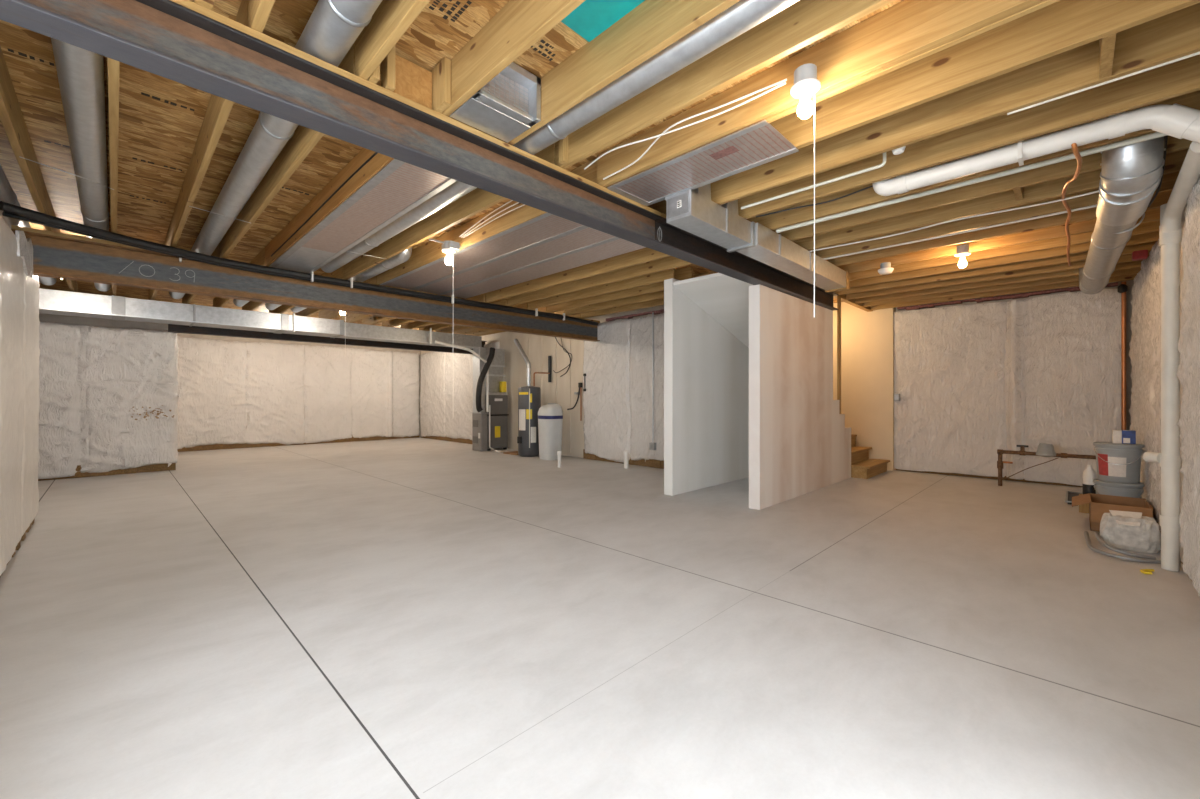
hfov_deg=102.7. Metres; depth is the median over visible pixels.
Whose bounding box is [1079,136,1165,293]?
duct
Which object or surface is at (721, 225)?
duct
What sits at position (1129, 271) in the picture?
joist
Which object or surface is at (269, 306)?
duct
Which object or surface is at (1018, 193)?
blocking
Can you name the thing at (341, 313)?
lamp
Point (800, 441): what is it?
wall
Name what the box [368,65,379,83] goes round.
blocking
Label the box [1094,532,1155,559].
tube
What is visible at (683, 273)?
joist
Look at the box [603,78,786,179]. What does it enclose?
cable
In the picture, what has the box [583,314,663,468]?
blanket
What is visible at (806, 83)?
lamp
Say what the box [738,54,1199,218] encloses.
joist
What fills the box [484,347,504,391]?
duct
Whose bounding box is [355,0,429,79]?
joist
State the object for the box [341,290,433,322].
joist
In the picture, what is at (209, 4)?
blocking
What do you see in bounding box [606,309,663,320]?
fiberglass batt
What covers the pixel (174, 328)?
steel beam
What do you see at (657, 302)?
joist
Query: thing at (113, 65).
joist
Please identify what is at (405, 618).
floor
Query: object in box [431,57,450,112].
blocking
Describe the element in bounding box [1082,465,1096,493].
plastic jug
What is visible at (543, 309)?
joist
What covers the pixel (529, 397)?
water heater
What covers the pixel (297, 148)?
joist
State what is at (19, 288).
blanket
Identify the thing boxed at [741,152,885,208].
pipe
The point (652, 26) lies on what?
joist
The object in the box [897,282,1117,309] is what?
fiberglass batt
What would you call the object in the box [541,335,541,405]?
batten
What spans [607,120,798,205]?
panel
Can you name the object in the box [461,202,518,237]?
cable
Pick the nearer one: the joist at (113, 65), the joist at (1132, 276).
the joist at (113, 65)
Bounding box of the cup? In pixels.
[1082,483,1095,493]
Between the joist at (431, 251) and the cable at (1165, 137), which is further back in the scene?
the joist at (431, 251)
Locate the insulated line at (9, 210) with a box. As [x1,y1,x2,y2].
[0,201,598,325]
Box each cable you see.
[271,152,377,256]
[459,200,512,236]
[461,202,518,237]
[463,204,524,237]
[553,339,571,372]
[555,337,570,376]
[584,82,785,169]
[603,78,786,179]
[756,185,872,217]
[809,190,1098,251]
[823,205,1096,259]
[1007,51,1199,114]
[1148,135,1167,206]
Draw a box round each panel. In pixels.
[268,159,456,273]
[380,213,645,298]
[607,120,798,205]
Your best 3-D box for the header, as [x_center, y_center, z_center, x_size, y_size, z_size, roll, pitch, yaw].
[3.922,-1.601,7.506,0.080,0.233,1.990,0,0,45]
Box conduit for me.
[649,312,655,449]
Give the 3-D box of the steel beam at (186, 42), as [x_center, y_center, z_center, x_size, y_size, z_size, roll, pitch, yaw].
[-1.059,-1.357,2.356,0.146,0.253,4.260,0,0,45]
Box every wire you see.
[19,156,113,189]
[190,206,249,222]
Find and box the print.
[709,146,739,159]
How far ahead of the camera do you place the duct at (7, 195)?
3.74 m
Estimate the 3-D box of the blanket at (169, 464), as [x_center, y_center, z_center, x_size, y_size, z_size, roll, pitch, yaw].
[-8.395,0.034,9.288,3.600,2.323,0.161,0,0,45]
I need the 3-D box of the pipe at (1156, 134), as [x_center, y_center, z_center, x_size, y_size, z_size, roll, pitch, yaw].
[2.365,-1.463,3.386,2.300,0.032,0.032,0,0,45]
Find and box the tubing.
[1061,126,1081,265]
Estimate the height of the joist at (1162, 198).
0.234 m
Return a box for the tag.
[1132,249,1147,260]
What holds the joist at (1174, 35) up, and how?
on the steel beam at (681, 244)
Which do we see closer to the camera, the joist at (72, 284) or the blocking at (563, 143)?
the blocking at (563, 143)
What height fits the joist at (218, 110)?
0.234 m
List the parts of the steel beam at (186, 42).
wood plate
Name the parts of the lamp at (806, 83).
glass bulb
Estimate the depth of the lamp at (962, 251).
4.78 m
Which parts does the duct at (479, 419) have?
access panel, access panel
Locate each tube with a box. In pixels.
[1084,531,1160,563]
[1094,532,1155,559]
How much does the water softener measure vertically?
1.101 m
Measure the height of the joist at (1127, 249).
0.234 m
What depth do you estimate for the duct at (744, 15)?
2.34 m
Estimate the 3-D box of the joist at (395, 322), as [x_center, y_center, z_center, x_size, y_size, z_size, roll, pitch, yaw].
[-3.233,-1.602,8.918,4.088,0.234,0.038,0,0,45]
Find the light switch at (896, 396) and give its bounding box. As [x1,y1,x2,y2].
[894,394,899,400]
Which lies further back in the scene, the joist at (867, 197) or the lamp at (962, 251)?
the lamp at (962, 251)
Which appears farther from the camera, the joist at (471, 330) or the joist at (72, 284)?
the joist at (471, 330)
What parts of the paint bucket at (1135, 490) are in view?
lid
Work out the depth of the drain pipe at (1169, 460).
3.33 m
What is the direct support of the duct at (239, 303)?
attached to the duct at (56, 302)
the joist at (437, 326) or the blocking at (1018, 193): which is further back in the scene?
the joist at (437, 326)
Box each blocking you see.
[193,0,214,9]
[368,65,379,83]
[381,46,394,91]
[393,54,431,108]
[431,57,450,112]
[559,135,567,164]
[1013,187,1022,200]
[1099,33,1115,79]
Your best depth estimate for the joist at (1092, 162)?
3.57 m
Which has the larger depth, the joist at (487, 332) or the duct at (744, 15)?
the joist at (487, 332)
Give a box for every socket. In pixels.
[799,88,811,101]
[959,255,965,259]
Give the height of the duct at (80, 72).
0.168 m
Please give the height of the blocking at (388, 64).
0.225 m
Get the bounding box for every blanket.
[0,215,39,576]
[38,321,177,480]
[168,346,178,466]
[177,336,419,451]
[420,342,499,443]
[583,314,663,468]
[894,289,1120,486]
[1129,177,1199,596]
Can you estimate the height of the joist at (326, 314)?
0.234 m
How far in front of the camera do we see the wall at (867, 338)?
8.25 m
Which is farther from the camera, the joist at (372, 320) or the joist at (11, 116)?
the joist at (372, 320)
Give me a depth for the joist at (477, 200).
4.34 m
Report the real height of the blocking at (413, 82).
0.205 m
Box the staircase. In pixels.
[851,434,889,478]
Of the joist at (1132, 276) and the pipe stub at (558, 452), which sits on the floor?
the pipe stub at (558, 452)
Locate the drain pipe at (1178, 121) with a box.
[872,104,1199,195]
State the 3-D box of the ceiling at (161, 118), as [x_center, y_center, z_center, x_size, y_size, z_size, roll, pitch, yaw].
[-2.023,-1.735,7.838,15.900,0.031,11.500,0,0,45]
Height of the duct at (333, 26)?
0.174 m
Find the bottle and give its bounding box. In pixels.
[1083,465,1096,484]
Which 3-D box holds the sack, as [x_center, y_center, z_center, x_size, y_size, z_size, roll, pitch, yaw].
[4.239,1.052,3.847,0.331,0.289,0.240,0,0,45]
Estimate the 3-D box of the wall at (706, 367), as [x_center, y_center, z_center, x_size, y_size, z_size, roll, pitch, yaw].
[2.409,-0.142,7.548,0.130,2.685,4.440,0,0,45]
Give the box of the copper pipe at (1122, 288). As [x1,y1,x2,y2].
[1118,281,1127,429]
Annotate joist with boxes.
[0,47,51,230]
[52,207,76,291]
[107,57,119,232]
[112,285,115,295]
[149,229,168,299]
[169,0,248,246]
[182,243,219,303]
[213,247,264,307]
[220,42,354,258]
[242,301,263,310]
[249,0,274,32]
[265,148,393,265]
[269,266,342,313]
[294,275,376,316]
[318,285,402,318]
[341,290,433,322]
[343,143,554,279]
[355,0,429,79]
[362,295,457,324]
[377,158,596,284]
[382,293,484,326]
[401,298,506,328]
[419,302,527,330]
[436,306,546,332]
[441,0,584,115]
[452,310,563,334]
[467,313,580,335]
[485,247,669,302]
[502,0,739,144]
[507,256,692,305]
[528,268,674,309]
[547,266,692,312]
[555,0,894,168]
[564,272,709,315]
[581,298,663,317]
[597,0,1045,186]
[648,200,665,213]
[710,3,1199,204]
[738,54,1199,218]
[746,90,1199,229]
[770,0,1199,148]
[772,135,1192,240]
[792,149,1187,250]
[809,171,1179,257]
[826,190,1171,265]
[837,207,1159,272]
[837,242,1155,295]
[846,251,1149,299]
[849,220,1159,280]
[849,231,1158,287]
[855,260,1142,302]
[863,267,1140,306]
[871,274,1136,309]
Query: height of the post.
1.709 m
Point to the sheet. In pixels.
(591, 18)
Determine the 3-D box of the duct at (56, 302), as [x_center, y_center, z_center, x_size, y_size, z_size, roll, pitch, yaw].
[-5.358,-1.323,8.746,0.600,0.325,7.100,0,0,45]
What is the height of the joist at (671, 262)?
0.234 m
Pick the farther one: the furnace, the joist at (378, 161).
the furnace
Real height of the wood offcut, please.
0.178 m
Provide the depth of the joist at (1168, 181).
4.17 m
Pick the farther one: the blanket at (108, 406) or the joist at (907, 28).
the blanket at (108, 406)
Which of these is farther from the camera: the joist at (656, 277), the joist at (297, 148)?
the joist at (656, 277)
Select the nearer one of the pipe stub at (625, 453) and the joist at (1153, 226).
the joist at (1153, 226)
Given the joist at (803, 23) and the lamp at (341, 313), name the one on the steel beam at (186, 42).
the joist at (803, 23)
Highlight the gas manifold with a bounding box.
[997,443,1095,485]
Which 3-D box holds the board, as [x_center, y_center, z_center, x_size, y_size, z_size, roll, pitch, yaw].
[-1.768,1.184,10.449,0.490,0.028,0.470,0,0,45]
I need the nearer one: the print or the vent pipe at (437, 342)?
the print
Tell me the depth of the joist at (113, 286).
6.60 m
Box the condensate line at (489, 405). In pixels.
[489,405,499,452]
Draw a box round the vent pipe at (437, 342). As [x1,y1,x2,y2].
[435,340,488,411]
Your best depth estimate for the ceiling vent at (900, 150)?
2.89 m
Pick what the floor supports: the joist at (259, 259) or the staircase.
the staircase
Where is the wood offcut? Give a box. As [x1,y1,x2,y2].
[1079,494,1088,513]
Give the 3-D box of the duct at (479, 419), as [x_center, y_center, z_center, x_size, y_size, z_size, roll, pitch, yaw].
[-2.755,0.014,10.993,0.400,2.348,0.188,0,0,45]
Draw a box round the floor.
[0,437,1199,798]
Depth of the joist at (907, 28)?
2.29 m
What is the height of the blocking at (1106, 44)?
0.224 m
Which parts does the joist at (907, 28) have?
filler strip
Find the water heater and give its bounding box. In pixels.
[514,339,549,456]
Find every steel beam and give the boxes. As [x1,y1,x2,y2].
[0,0,661,247]
[11,225,599,341]
[168,324,486,353]
[648,213,838,310]
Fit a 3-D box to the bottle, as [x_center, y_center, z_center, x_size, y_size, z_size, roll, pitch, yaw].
[5.142,0.800,5.042,0.098,0.200,0.100,0,0,45]
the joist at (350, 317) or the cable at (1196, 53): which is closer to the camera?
the cable at (1196, 53)
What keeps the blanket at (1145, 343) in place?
attached to the wall
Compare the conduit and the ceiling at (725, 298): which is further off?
the conduit
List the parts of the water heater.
tank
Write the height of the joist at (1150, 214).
0.234 m
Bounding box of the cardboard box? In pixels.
[1072,493,1152,531]
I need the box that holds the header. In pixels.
[833,294,872,311]
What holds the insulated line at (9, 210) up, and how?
attached to the joist at (477, 200)
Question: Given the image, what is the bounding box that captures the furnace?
[486,381,508,450]
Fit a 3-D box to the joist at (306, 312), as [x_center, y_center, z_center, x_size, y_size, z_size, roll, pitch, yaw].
[-4.378,-1.602,7.761,4.088,0.234,0.038,0,0,45]
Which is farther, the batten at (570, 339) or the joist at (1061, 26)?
the batten at (570, 339)
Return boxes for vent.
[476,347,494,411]
[892,146,905,154]
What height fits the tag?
0.080 m
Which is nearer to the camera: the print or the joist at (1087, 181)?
the print
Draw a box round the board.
[503,451,518,454]
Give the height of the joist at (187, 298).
0.234 m
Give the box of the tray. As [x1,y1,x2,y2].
[1065,491,1082,503]
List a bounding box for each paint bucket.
[1093,442,1144,482]
[1093,479,1144,497]
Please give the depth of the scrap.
3.31 m
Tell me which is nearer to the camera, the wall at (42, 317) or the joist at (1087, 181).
the joist at (1087, 181)
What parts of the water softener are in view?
lid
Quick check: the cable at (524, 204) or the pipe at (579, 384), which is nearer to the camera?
the cable at (524, 204)
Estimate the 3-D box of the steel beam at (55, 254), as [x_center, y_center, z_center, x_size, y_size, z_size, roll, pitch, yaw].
[-2.561,-1.289,6.683,0.146,0.388,7.140,0,0,45]
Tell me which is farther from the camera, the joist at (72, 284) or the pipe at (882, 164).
the joist at (72, 284)
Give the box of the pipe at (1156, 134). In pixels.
[776,132,1166,232]
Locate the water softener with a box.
[538,403,562,459]
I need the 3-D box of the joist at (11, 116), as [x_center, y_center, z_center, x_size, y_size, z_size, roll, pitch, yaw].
[-3.463,-1.602,2.849,4.098,0.234,0.038,0,0,45]
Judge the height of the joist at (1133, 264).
0.234 m
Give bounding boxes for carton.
[1112,430,1135,443]
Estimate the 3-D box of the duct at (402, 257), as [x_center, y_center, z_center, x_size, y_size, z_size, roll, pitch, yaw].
[-3.667,-1.599,6.724,4.528,0.233,0.166,0,0,45]
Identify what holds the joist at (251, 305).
on the steel beam at (55, 254)
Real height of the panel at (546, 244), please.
0.008 m
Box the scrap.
[1140,569,1154,574]
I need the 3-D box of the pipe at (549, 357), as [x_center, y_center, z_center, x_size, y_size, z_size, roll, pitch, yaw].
[-1.082,-0.635,10.353,0.070,0.570,0.068,0,0,45]
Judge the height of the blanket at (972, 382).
2.640 m
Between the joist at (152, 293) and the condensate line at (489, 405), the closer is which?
the joist at (152, 293)
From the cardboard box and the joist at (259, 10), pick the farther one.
the cardboard box
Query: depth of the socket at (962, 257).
4.79 m
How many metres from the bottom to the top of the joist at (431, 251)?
0.234 m
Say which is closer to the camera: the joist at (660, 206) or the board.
the joist at (660, 206)
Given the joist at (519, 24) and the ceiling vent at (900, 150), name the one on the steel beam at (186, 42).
the joist at (519, 24)
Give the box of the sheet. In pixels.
[561,0,644,41]
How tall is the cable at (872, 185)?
0.056 m
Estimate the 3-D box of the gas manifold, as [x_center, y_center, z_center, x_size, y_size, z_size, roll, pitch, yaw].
[5.848,0.891,6.242,1.064,0.613,0.200,0,0,45]
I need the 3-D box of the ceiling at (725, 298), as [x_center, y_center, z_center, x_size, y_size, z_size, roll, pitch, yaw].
[1.976,-1.085,6.316,0.983,0.710,2.040,0,0,45]
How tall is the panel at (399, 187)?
0.008 m
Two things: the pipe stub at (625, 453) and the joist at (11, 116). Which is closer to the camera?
the joist at (11, 116)
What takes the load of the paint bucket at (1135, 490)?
on the floor
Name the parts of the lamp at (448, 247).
glass bulb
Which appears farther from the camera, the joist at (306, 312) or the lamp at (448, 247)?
the joist at (306, 312)
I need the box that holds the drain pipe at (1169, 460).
[1143,141,1199,570]
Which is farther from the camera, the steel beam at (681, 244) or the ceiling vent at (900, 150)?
the steel beam at (681, 244)
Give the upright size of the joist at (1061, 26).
0.234 m
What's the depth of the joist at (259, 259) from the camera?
5.93 m
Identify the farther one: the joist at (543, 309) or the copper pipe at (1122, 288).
the joist at (543, 309)
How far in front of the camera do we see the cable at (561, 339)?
10.00 m
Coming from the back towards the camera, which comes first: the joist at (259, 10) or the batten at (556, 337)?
the batten at (556, 337)
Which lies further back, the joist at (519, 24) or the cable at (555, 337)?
the cable at (555, 337)
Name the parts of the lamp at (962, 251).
glass bulb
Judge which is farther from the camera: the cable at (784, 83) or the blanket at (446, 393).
the blanket at (446, 393)
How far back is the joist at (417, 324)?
9.91 m
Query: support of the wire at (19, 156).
hanging from the joist at (113, 65)
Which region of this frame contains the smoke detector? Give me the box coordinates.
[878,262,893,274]
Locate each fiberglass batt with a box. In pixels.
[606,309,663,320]
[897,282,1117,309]
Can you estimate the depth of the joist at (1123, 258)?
6.07 m
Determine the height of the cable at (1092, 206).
0.022 m
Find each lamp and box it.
[340,312,345,334]
[429,238,460,264]
[790,63,820,317]
[954,244,970,267]
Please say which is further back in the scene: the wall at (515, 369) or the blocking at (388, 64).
the wall at (515, 369)
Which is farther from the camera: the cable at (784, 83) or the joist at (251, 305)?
the joist at (251, 305)
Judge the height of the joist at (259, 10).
0.234 m
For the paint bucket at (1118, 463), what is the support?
on the paint bucket at (1135, 490)
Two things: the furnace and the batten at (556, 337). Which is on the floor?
the furnace
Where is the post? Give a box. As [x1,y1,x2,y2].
[837,296,840,413]
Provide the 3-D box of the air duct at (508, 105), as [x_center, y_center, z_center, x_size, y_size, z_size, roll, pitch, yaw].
[-0.554,-1.597,2.547,0.310,0.227,0.365,0,0,45]
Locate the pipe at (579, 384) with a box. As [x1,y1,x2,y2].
[567,383,581,420]
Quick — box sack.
[1100,510,1160,552]
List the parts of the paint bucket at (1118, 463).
wire handle, lid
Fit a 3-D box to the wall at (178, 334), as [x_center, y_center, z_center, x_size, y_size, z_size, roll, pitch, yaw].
[-7.374,-0.260,13.377,0.500,2.920,11.150,0,0,45]
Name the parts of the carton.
white panel, blue panel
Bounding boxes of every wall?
[39,313,420,436]
[39,314,166,330]
[421,305,663,457]
[664,278,748,495]
[749,284,850,509]
[833,302,895,470]
[896,280,1133,429]
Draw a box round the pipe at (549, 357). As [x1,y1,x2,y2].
[548,356,550,381]
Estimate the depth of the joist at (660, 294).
7.67 m
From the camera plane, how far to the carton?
4.69 m
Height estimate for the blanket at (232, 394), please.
2.608 m
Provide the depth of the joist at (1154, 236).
5.34 m
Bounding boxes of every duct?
[0,165,56,284]
[39,288,481,348]
[51,38,110,291]
[169,0,382,298]
[233,299,248,306]
[265,303,280,309]
[291,247,411,312]
[321,0,799,272]
[450,62,540,142]
[472,347,486,450]
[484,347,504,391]
[666,184,848,292]
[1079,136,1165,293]
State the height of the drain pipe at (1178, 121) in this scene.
0.520 m
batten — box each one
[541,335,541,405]
[556,337,556,402]
[570,339,570,453]
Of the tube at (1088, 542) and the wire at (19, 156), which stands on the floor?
the tube at (1088, 542)
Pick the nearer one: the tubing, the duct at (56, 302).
the tubing
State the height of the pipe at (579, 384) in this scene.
0.770 m
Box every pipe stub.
[557,451,560,466]
[623,451,628,467]
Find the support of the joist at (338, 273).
on the steel beam at (55, 254)
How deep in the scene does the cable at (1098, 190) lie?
3.91 m
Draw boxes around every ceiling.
[0,0,903,334]
[674,273,752,347]
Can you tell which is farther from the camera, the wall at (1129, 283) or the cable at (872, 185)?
the wall at (1129, 283)
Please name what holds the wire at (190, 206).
hanging from the joist at (218, 110)
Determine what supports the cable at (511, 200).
attached to the lamp at (448, 247)
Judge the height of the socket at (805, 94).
0.042 m
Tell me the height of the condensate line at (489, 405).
1.043 m
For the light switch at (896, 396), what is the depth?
7.91 m
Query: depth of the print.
2.88 m

